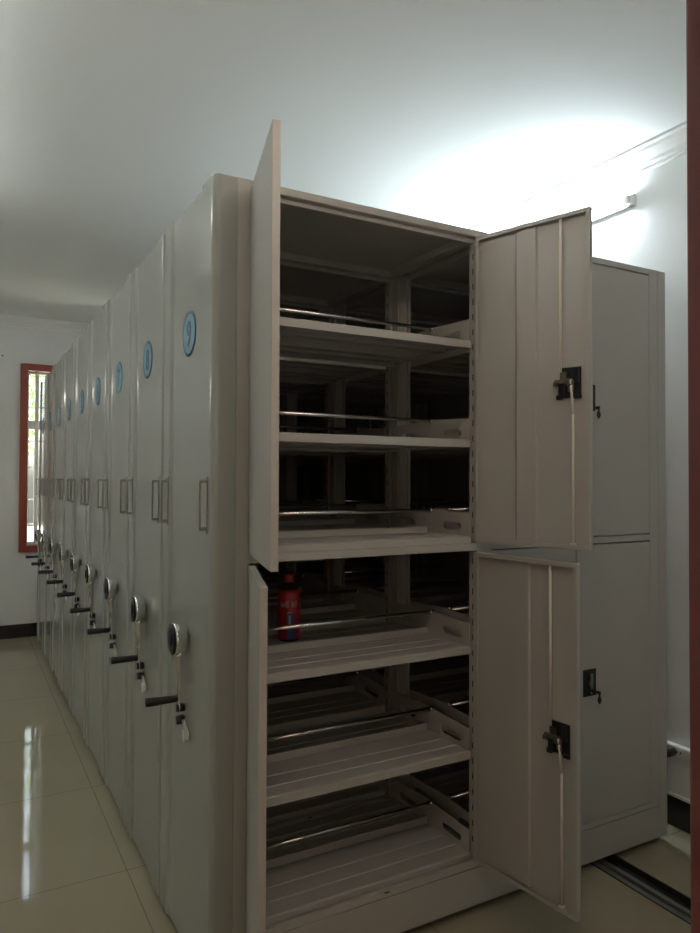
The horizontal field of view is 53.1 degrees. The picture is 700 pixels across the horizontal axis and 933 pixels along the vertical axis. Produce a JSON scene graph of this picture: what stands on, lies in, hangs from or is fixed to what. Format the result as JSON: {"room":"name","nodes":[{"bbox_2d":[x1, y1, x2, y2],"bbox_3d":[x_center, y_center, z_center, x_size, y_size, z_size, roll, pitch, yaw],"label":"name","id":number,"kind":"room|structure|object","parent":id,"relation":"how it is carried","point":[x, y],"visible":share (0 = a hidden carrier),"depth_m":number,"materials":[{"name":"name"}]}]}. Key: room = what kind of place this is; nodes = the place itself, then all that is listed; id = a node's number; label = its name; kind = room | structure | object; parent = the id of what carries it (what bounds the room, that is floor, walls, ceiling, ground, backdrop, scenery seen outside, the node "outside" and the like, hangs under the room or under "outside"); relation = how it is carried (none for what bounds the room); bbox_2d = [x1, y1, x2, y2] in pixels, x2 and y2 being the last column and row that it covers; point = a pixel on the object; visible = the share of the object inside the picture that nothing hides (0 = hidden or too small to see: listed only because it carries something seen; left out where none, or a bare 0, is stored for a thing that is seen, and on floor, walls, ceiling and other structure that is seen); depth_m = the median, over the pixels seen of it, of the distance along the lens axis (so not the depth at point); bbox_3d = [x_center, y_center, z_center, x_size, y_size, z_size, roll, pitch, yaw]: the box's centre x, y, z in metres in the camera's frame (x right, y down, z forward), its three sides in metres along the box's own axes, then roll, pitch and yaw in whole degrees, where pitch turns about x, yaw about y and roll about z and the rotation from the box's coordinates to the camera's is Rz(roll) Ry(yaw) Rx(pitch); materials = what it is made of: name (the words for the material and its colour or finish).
{"room":"archive storage room","nodes":[
{"label":"archive storage room","id":0,"kind":"room"},
{"bbox_2d":[0,326,80,625],"bbox_3d":[-3.239,0.126,6.393,4.745,2.980,0.200,1,-1,-29],"label":"wall","id":1,"kind":"structure","parent":0,"point":[18,578],"depth_m":6.38,"materials":[{"name":"white paint"}]},
{"bbox_2d":[0,623,36,639],"bbox_3d":[-3.198,1.494,6.272,4.733,0.122,0.012,1,-1,-29],"label":"baseboard","id":2,"kind":"structure","parent":1,"relation":"attached to","point":[27,629],"depth_m":6.37,"materials":[{"name":"black"}]},
{"bbox_2d":[18,363,53,552],"bbox_3d":[-2.483,-0.071,6.777,1.305,1.733,0.192,1,-1,-29],"label":"window","id":3,"kind":"structure","parent":1,"relation":"in","point":[24,546],"depth_m":6.41,"materials":[{"name":"red wood"}]},
{"bbox_2d":[28,406,38,524],"bbox_3d":[-2.527,-0.068,6.856,1.181,1.724,0.012,1,-1,-29],"label":"grille","id":4,"kind":"object","parent":3,"relation":"attached to","point":[29,406],"depth_m":6.59,"materials":[{"name":"grey metal"}]},
{"bbox_2d":[0,314,88,333],"bbox_3d":[-3.167,-1.317,6.299,4.745,0.096,0.075,1,-1,-29],"label":"trim","id":5,"kind":"structure","parent":1,"relation":"attached to","point":[12,321],"depth_m":6.47,"materials":[{"name":"paint"}]},
{"bbox_2d":[0,0,686,322],"bbox_3d":[-1.577,-1.462,3.441,5.145,0.100,7.020,1,-1,-29],"label":"ceiling","id":6,"kind":"structure","parent":0,"point":[116,115],"depth_m":2.75,"materials":[{"name":"white paint"}]},
{"bbox_2d":[0,636,690,932],"bbox_3d":[-1.540,1.536,3.298,4.745,0.060,6.820,1,-1,-29],"label":"floor","id":7,"kind":"structure","parent":0,"point":[69,861],"depth_m":2.66,"materials":[{"name":"beige tile"}]},
{"bbox_2d":[26,376,45,651],"bbox_3d":[-1.860,0.411,6.416,2.018,2.300,0.548,1,-1,-29],"label":"shelving unit","id":8,"kind":"object","parent":7,"relation":"on","point":[42,388],"visible":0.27,"depth_m":6.01,"materials":[{"name":"metal"}]},
{"bbox_2d":[31,366,273,666],"bbox_3d":[-1.594,0.404,5.938,2.018,2.300,0.548,1,-1,-29],"label":"shelving unit","id":9,"kind":"object","parent":7,"relation":"on","point":[45,540],"visible":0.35,"depth_m":5.52,"materials":[{"name":"metal"}]},
{"bbox_2d":[38,355,300,685],"bbox_3d":[-1.328,0.396,5.459,2.018,2.300,0.548,1,-1,-29],"label":"shelving unit","id":10,"kind":"object","parent":7,"relation":"on","point":[55,542],"visible":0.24,"depth_m":5.05,"materials":[{"name":"metal"}]},
{"bbox_2d":[46,341,324,708],"bbox_3d":[-1.062,0.388,4.980,2.018,2.300,0.548,1,-1,-29],"label":"shelving unit","id":11,"kind":"object","parent":7,"relation":"on","point":[312,475],"visible":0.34,"depth_m":4.62,"materials":[{"name":"metal"}]},
{"bbox_2d":[57,325,370,738],"bbox_3d":[-0.796,0.380,4.501,2.018,2.300,0.548,1,-1,-29],"label":"shelving unit","id":12,"kind":"object","parent":7,"relation":"on","point":[357,475],"visible":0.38,"depth_m":4.16,"materials":[{"name":"metal"}]},
{"bbox_2d":[70,303,416,775],"bbox_3d":[-0.530,0.372,4.023,2.018,2.300,0.548,1,-1,-29],"label":"shelving unit","id":13,"kind":"object","parent":7,"relation":"on","point":[97,349],"visible":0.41,"depth_m":3.69,"materials":[{"name":"metal"}]},
{"bbox_2d":[87,274,468,825],"bbox_3d":[-0.263,0.365,3.543,2.020,2.300,0.552,1,-1,-29],"label":"shelving unit","id":14,"kind":"object","parent":7,"relation":"on","point":[438,479],"visible":0.3,"depth_m":3.31,"materials":[{"name":"silver metal"}]},
{"bbox_2d":[110,234,536,895],"bbox_3d":[0.003,0.357,3.064,2.020,2.300,0.552,1,-1,-29],"label":"shelving unit","id":15,"kind":"object","parent":7,"relation":"on","point":[298,703],"visible":0.34,"depth_m":2.84,"materials":[{"name":"silver metal"}]},
{"bbox_2d":[145,119,666,932],"bbox_3d":[0.366,0.346,2.409,2.026,2.300,0.956,1,-1,-29],"label":"shelving unit","id":16,"kind":"object","parent":7,"relation":"on","point":[561,725],"visible":1,"depth_m":2.25,"materials":[{"name":"metal"}]},
{"bbox_2d":[277,574,299,641],"bbox_3d":[-0.214,0.494,2.461,0.080,0.229,0.080,1,-1,-29],"label":"drink bottle","id":17,"kind":"object","parent":16,"relation":"on","point":[288,592],"visible":0.98,"depth_m":2.43,"materials":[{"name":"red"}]},
{"bbox_2d":[287,613,295,638],"bbox_3d":[-0.203,0.551,2.424,0.032,0.088,0.003,1,-1,-18],"label":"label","id":18,"kind":"object","parent":17,"relation":"attached to","point":[291,617],"depth_m":2.42,"materials":[{"name":"blue paper"}]},
{"bbox_2d":[590,854,690,924],"bbox_3d":[0.057,1.541,4.323,0.132,0.024,6.540,1,-1,-29],"label":"rail","id":19,"kind":"object","parent":7,"relation":"in","point":[675,902],"visible":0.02,"depth_m":2.52,"materials":[{"name":"black"}]},
{"bbox_2d":[539,154,689,799],"bbox_3d":[0.578,0.108,4.613,0.200,2.980,7.020,1,-1,-29],"label":"wall","id":20,"kind":"structure","parent":0,"point":[652,233],"depth_m":2.98,"materials":[{"name":"white paint"}]},
{"bbox_2d":[468,121,686,232],"bbox_3d":[0.454,-1.335,4.590,0.075,0.096,6.580,1,-1,-29],"label":"trim","id":21,"kind":"structure","parent":20,"relation":"attached to","point":[664,147],"depth_m":3.31,"materials":[{"name":"paint"}]},
{"bbox_2d":[592,194,636,222],"bbox_3d":[0.959,-1.192,3.704,0.050,0.050,1.286,1,-1,-29],"label":"lamp","id":22,"kind":"object","parent":20,"relation":"attached to","point":[628,201],"visible":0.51,"depth_m":3.22,"materials":[{"name":"white plastic"}]},
{"bbox_2d":[667,794,689,833],"bbox_3d":[0.463,1.476,4.567,0.012,0.122,6.550,1,-1,-29],"label":"baseboard","id":23,"kind":"structure","parent":20,"relation":"attached to","point":[678,811],"depth_m":2.92,"materials":[{"name":"black"}]},
{"bbox_2d":[667,740,689,761],"bbox_3d":[1.393,1.213,2.840,0.070,0.101,0.620,1,-1,-29],"label":"power strip","id":24,"kind":"object","parent":20,"relation":"attached to","point":[673,749],"visible":0.32,"depth_m":2.90,"materials":[{"name":"white plastic"}]},
{"bbox_2d":[667,790,689,803],"bbox_3d":[0.468,1.408,4.559,0.014,0.014,6.530,1,-1,-29],"label":"trim","id":25,"kind":"structure","parent":20,"relation":"attached to","point":[673,794],"depth_m":2.92,"materials":[{"name":"paint"}]},
{"bbox_3d":[0.063,0.000,0.450,4.745,2.920,0.240,1,-1,-29],"label":"wall","id":26,"kind":"structure","parent":0,"visible":0},
{"bbox_2d":[686,0,699,932],"bbox_3d":[-0.011,0.348,0.403,1.278,2.220,0.284,1,-1,-29],"label":"door frame","id":27,"kind":"structure","parent":26,"relation":"in","point":[692,6],"depth_m":0.77,"materials":[{"name":"red wood"}]},
{"label":"outside","id":28,"kind":"structure","parent":0,"visible":0},
{"bbox_2d":[27,526,32,541],"bbox_3d":[-6.699,2.076,16.337,21.000,0.100,20.600,1,-1,-29],"label":"ground","id":29,"kind":"structure","parent":28,"point":[30,528],"depth_m":21.78,"materials":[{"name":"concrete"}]},
{"bbox_2d":[28,374,45,457],"bbox_3d":[-4.374,-0.512,11.773,3.821,4.931,3.870,1,-1,-29],"label":"leafy tree","id":30,"kind":"object","parent":29,"relation":"on","point":[32,377],"visible":0.02,"depth_m":11.21,"materials":[{"name":"green plant"}]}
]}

